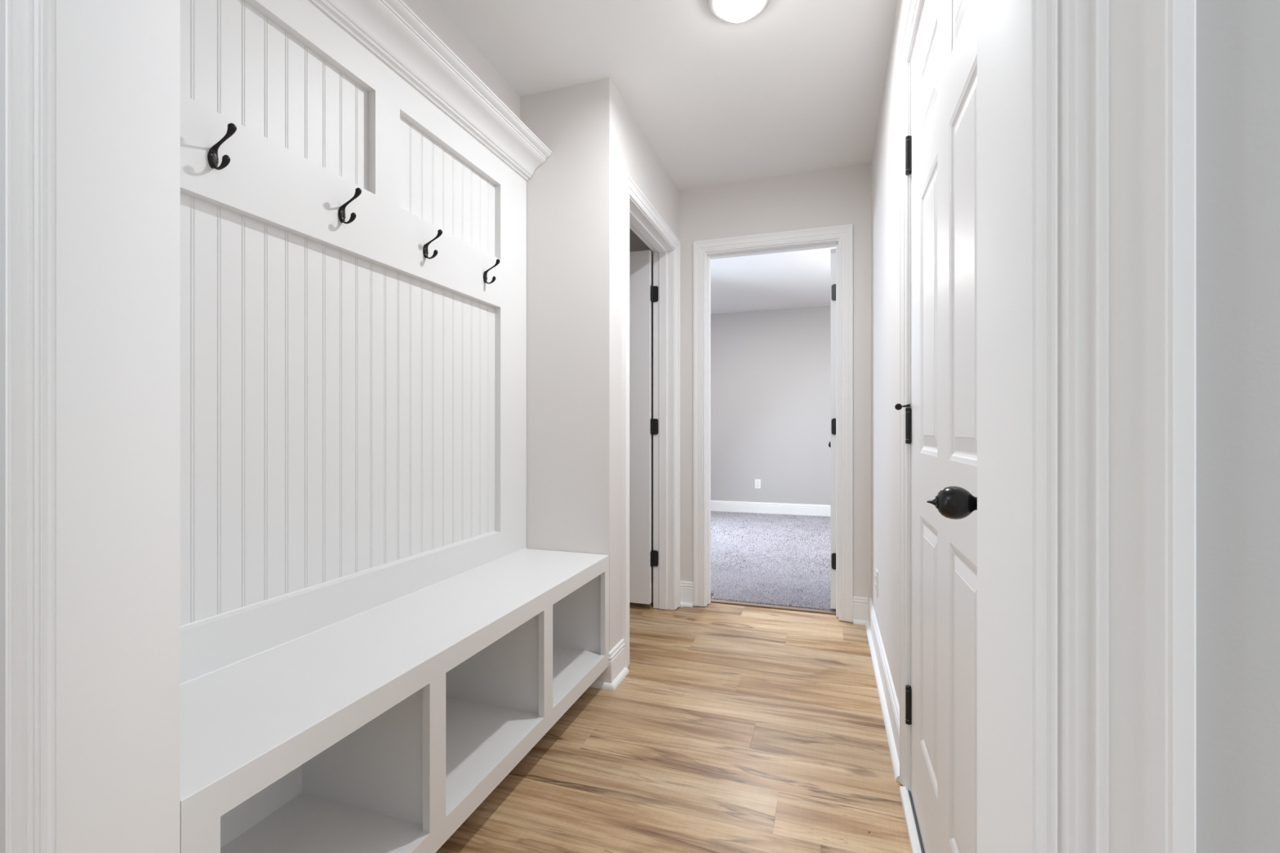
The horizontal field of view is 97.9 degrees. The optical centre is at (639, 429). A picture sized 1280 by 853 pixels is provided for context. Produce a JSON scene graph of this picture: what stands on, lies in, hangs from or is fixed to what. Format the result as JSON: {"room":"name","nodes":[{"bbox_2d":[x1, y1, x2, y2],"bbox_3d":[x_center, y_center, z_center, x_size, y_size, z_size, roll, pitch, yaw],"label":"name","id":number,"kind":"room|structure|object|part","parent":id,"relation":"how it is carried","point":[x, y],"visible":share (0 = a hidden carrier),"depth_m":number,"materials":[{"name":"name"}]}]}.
{"room":"mudroom hallway","nodes":[
{"label":"mudroom hallway","id":0,"kind":"room"},
{"bbox_2d":[401,0,520,119],"bbox_3d":[-0.809,-0.190,1.617,0.120,2.420,1.570,0,0,19],"label":"wall","id":1,"kind":"structure","parent":0,"point":[427,11],"depth_m":1.98,"materials":[{"name":"white paint"}]},
{"bbox_2d":[180,0,551,685],"bbox_3d":[-0.678,-0.323,1.583,0.148,1.640,1.546,0,0,19],"label":"wainscot","id":2,"kind":"structure","parent":1,"relation":"attached to","point":[353,400],"depth_m":1.46,"materials":[{"name":"white wood"}]},
{"bbox_2d":[207,122,236,169],"bbox_3d":[-0.845,-0.573,1.130,0.063,0.086,0.020,0,0,19],"label":"coat hook","id":3,"kind":"object","parent":2,"relation":"attached to","point":[212,156],"visible":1,"depth_m":1.13,"materials":[{"name":"black metal"}]},
{"bbox_3d":[-0.871,-0.556,1.139,0.006,0.043,0.020,0,0,19],"label":"plate","id":4,"kind":"part","parent":3,"relation":"part of","materials":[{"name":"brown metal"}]},
{"bbox_3d":[-0.735,-0.564,1.600,0.029,0.183,1.161,0,0,19],"label":"hook rail","id":5,"kind":"part","parent":2,"relation":"part of","materials":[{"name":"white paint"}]},
{"bbox_3d":[-0.735,0.445,1.600,0.029,0.104,1.161,0,0,19],"label":"rail","id":6,"kind":"part","parent":2,"relation":"part of","materials":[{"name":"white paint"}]},
{"bbox_2d":[337,187,361,223],"bbox_3d":[-0.743,-0.575,1.432,0.063,0.086,0.020,0,0,19],"label":"coat hook","id":7,"kind":"object","parent":2,"relation":"attached to","point":[341,213],"visible":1,"depth_m":1.43,"materials":[{"name":"black metal"}]},
{"bbox_3d":[-0.770,-0.558,1.441,0.006,0.043,0.020,0,0,19],"label":"plate","id":8,"kind":"part","parent":7,"relation":"part of","materials":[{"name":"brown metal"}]},
{"bbox_3d":[-0.735,-1.028,1.600,0.029,0.165,1.161,0,0,19],"label":"rail","id":9,"kind":"part","parent":2,"relation":"part of","materials":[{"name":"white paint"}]},
{"bbox_3d":[-0.664,-1.093,1.579,0.119,0.101,1.546,0,0,19],"label":"crown moulding","id":10,"kind":"part","parent":2,"relation":"part of","materials":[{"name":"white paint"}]},
{"bbox_2d":[422,229,442,258],"bbox_3d":[-0.642,-0.576,1.733,0.063,0.086,0.020,0,0,19],"label":"coat hook","id":11,"kind":"object","parent":2,"relation":"attached to","point":[425,251],"visible":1,"depth_m":1.73,"materials":[{"name":"black metal"}]},
{"bbox_3d":[-0.669,-0.559,1.742,0.006,0.043,0.020,0,0,19],"label":"plate","id":12,"kind":"part","parent":11,"relation":"part of","materials":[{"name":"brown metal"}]},
{"bbox_2d":[483,258,500,284],"bbox_3d":[-0.540,-0.578,2.036,0.063,0.086,0.020,0,0,19],"label":"coat hook","id":13,"kind":"object","parent":2,"relation":"attached to","point":[485,274],"visible":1,"depth_m":2.04,"materials":[{"name":"black metal"}]},
{"bbox_3d":[-0.567,-0.561,2.045,0.006,0.043,0.020,0,0,19],"label":"plate","id":14,"kind":"part","parent":13,"relation":"part of","materials":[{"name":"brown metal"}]},
{"bbox_2d":[520,83,582,552],"bbox_3d":[-0.407,-0.190,2.371,0.402,2.420,0.115,0,0,19],"label":"wall","id":15,"kind":"structure","parent":0,"point":[554,188],"depth_m":2.29,"materials":[{"name":"white paint"}]},
{"bbox_2d":[582,77,679,651],"bbox_3d":[-0.003,-0.190,2.754,0.120,2.420,1.100,0,0,19],"label":"wall","id":16,"kind":"structure","parent":0,"point":[614,144],"depth_m":2.24,"materials":[{"name":"white paint"}]},
{"bbox_2d":[589,639,628,690],"bbox_3d":[-0.221,0.951,2.309,0.310,0.138,0.176,0,0,19],"label":"baseboard","id":17,"kind":"structure","parent":16,"relation":"attached to","point":[614,674],"depth_m":2.23,"materials":[{"name":"white paint"}]},
{"bbox_3d":[-0.221,1.010,2.309,0.310,0.020,0.176,0,0,19],"label":"shoe moulding","id":18,"kind":"part","parent":17,"relation":"part of","materials":[{"name":"white paint"}]},
{"bbox_2d":[629,249,657,604],"bbox_3d":[-0.279,-0.015,3.272,0.792,1.993,0.053,0,0,19],"label":"door","id":19,"kind":"structure","parent":16,"relation":"in","point":[642,293],"depth_m":3.15,"materials":[{"name":"white paint"}]},
{"bbox_2d":[622,172,679,668],"bbox_3d":[0.022,-0.035,2.798,0.142,2.104,0.906,0,0,19],"label":"door frame","id":20,"kind":"structure","parent":16,"relation":"attached to","point":[638,214],"depth_m":3.15,"materials":[{"name":"white paint"}]},
{"bbox_3d":[0.010,0.001,2.802,0.042,2.031,0.762,0,0,19],"label":"door stop moulding","id":21,"kind":"part","parent":20,"relation":"part of","materials":[{"name":"white paint"}]},
{"bbox_2d":[0,0,1279,852],"bbox_3d":[-0.189,-0.190,0.536,3.900,2.420,0.125,0,0,19],"label":"wall","id":22,"kind":"structure","parent":0,"point":[1237,42],"depth_m":0.30,"materials":[{"name":"grey paint"}]},
{"bbox_2d":[5,0,1195,852],"bbox_3d":[-0.189,-0.034,0.525,1.059,2.107,0.147,0,0,19],"label":"door frame","id":23,"kind":"structure","parent":22,"relation":"attached to","point":[1086,108],"depth_m":0.39,"materials":[{"name":"white paint"}]},
{"bbox_2d":[431,0,897,190],"bbox_3d":[-0.334,-1.450,0.576,4.400,0.100,5.680,0,0,19],"label":"ceiling","id":24,"kind":"structure","parent":0,"point":[796,86],"depth_m":2.14,"materials":[{"name":"white paint"}]},
{"bbox_2d":[706,0,769,22],"bbox_3d":[0.319,-1.369,1.792,0.204,0.062,0.204,0,0,19],"label":"ceiling light","id":25,"kind":"object","parent":24,"relation":"attached to","point":[726,11],"visible":1,"depth_m":1.79,"materials":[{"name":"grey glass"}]},
{"bbox_2d":[435,514,911,852],"bbox_3d":[0.263,1.049,2.275,4.350,0.062,9.520,0,0,19],"label":"floor","id":26,"kind":"structure","parent":0,"point":[729,728],"depth_m":1.75,"materials":[{"name":"brown wood"}]},
{"bbox_2d":[180,548,608,852],"bbox_3d":[-0.558,0.758,1.543,0.400,0.523,1.546,0,0,19],"label":"bench","id":27,"kind":"object","parent":26,"relation":"on","point":[383,729],"visible":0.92,"depth_m":1.27,"materials":[{"name":"white wood"}]},
{"bbox_3d":[-0.743,0.700,1.605,0.010,0.365,1.546,0,0,19],"label":"panel","id":28,"kind":"part","parent":27,"relation":"part of","materials":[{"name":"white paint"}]},
{"bbox_3d":[-0.319,0.700,2.269,0.370,0.365,0.018,0,0,19],"label":"panel","id":29,"kind":"part","parent":27,"relation":"part of","materials":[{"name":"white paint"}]},
{"bbox_2d":[711,511,835,611],"bbox_3d":[0.956,1.013,5.042,1.945,0.012,3.580,0,0,19],"label":"carpet","id":30,"kind":"object","parent":26,"relation":"on","point":[736,585],"visible":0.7,"depth_m":4.33,"materials":[{"name":"grey carpet"}]},
{"bbox_2d":[711,599,835,614],"bbox_3d":[0.757,1.016,3.203,0.716,0.007,0.044,0,0,19],"label":"transition strip","id":31,"kind":"object","parent":26,"relation":"on","point":[808,610],"visible":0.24,"depth_m":3.19,"materials":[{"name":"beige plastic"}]},
{"bbox_2d":[629,163,871,622],"bbox_3d":[0.409,-0.190,3.259,3.900,2.420,0.120,0,0,19],"label":"wall","id":32,"kind":"structure","parent":0,"point":[840,196],"depth_m":3.06,"materials":[{"name":"white paint"}]},
{"bbox_2d":[680,581,693,607],"bbox_3d":[0.263,0.951,3.220,0.087,0.138,0.048,0,0,19],"label":"baseboard","id":33,"kind":"structure","parent":32,"relation":"attached to","point":[686,587],"depth_m":3.23,"materials":[{"name":"white paint"}]},
{"bbox_3d":[0.267,1.010,3.212,0.074,0.020,0.035,0,0,19],"label":"shoe moulding","id":34,"kind":"part","parent":33,"relation":"part of","materials":[{"name":"white paint"}]},
{"bbox_2d":[693,223,853,622],"bbox_3d":[0.736,-0.035,3.139,0.862,2.104,0.142,0,0,19],"label":"door frame","id":35,"kind":"structure","parent":32,"relation":"attached to","point":[839,237],"depth_m":3.10,"materials":[{"name":"white paint"}]},
{"bbox_2d":[828,248,835,608],"bbox_3d":[1.241,-0.006,3.404,0.171,2.009,0.750,0,0,19],"label":"door","id":36,"kind":"structure","parent":32,"relation":"in","point":[832,443],"depth_m":3.11,"materials":[{"name":"white paint"}]},
{"bbox_3d":[1.223,-0.006,3.431,0.035,2.009,0.710,0,0,24],"label":"panel","id":37,"kind":"part","parent":36,"relation":"part of","materials":[{"name":"white paint"}]},
{"bbox_2d":[853,595,868,625],"bbox_3d":[1.160,0.951,2.928,0.076,0.138,0.030,0,0,19],"label":"baseboard","id":38,"kind":"structure","parent":32,"relation":"attached to","point":[860,604],"depth_m":2.93,"materials":[{"name":"white paint"}]},
{"bbox_3d":[1.158,1.010,2.922,0.076,0.020,0.017,0,0,19],"label":"shoe moulding","id":39,"kind":"part","parent":38,"relation":"part of","materials":[{"name":"white paint"}]},
{"bbox_2d":[711,306,831,505],"bbox_3d":[1.902,-0.212,6.682,3.250,2.465,0.120,0,0,19],"label":"wall","id":40,"kind":"structure","parent":0,"point":[771,370],"depth_m":6.73,"materials":[{"name":"grey paint"}]},
{"bbox_2d":[755,479,760,488],"bbox_3d":[1.431,0.660,6.773,0.070,0.115,0.008,0,0,19],"label":"outlet cover","id":41,"kind":"object","parent":40,"relation":"attached to","point":[757,482],"visible":1,"depth_m":6.77,"materials":[{"name":"white plastic"}]},
{"bbox_2d":[711,500,831,516],"bbox_3d":[1.881,0.951,6.619,3.250,0.138,0.013,0,0,19],"label":"baseboard","id":42,"kind":"structure","parent":40,"relation":"attached to","point":[716,505],"depth_m":6.71,"materials":[{"name":"white paint"}]},
{"bbox_2d":[711,247,835,314],"bbox_3d":[1.329,-1.495,4.976,3.490,0.100,3.720,0,0,19],"label":"ceiling","id":43,"kind":"structure","parent":0,"point":[797,279],"depth_m":5.45,"materials":[{"name":"white paint"}]},
{"bbox_2d":[871,0,910,706],"bbox_3d":[0.845,-0.190,1.641,0.120,2.420,2.670,0,0,19],"label":"wall","id":44,"kind":"structure","parent":0,"point":[885,162],"depth_m":2.18,"materials":[{"name":"white paint"}]},
{"bbox_2d":[875,568,878,597],"bbox_3d":[1.085,0.702,2.558,0.008,0.115,0.070,0,0,19],"label":"outlet cover","id":45,"kind":"object","parent":44,"relation":"attached to","point":[876,570],"visible":1,"depth_m":2.54,"materials":[{"name":"white plastic"}]},
{"bbox_2d":[865,597,899,782],"bbox_3d":[0.977,0.951,2.271,0.030,0.138,1.392,0,0,19],"label":"baseboard","id":46,"kind":"structure","parent":44,"relation":"attached to","point":[889,703],"depth_m":2.04,"materials":[{"name":"white paint"}]},
{"bbox_2d":[899,0,924,793],"bbox_3d":[0.653,-0.035,1.104,0.141,2.104,1.026,0,0,19],"label":"door frame","id":47,"kind":"structure","parent":44,"relation":"attached to","point":[916,6],"depth_m":1.57,"materials":[{"name":"white paint"}]},
{"bbox_2d":[899,786,924,852],"bbox_3d":[0.599,1.009,1.133,0.030,0.022,0.910,0,0,19],"label":"sill","id":48,"kind":"structure","parent":44,"relation":"attached to","point":[913,828],"depth_m":1.42,"materials":[{"name":"white paint"}]},
{"bbox_2d":[894,0,977,852],"bbox_3d":[0.589,-0.005,1.130,0.129,2.014,0.878,0,0,19],"label":"door","id":49,"kind":"structure","parent":44,"relation":"in","point":[941,146],"depth_m":1.10,"materials":[{"name":"white paint"}]},
{"bbox_3d":[0.446,0.102,0.776,0.057,0.046,0.046,0,0,19],"label":"knob","id":50,"kind":"part","parent":49,"relation":"part of","materials":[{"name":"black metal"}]},
{"bbox_3d":[-1.066,-0.190,3.175,1.358,2.420,1.220,0,0,19],"label":"wall","id":51,"kind":"structure","parent":0,"visible":0},
{"bbox_2d":[651,577,653,602],"bbox_3d":[-0.683,0.951,3.556,1.640,0.138,0.013,0,0,19],"label":"baseboard","id":52,"kind":"structure","parent":51,"relation":"attached to","point":[651,578],"depth_m":3.30,"materials":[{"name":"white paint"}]}
]}

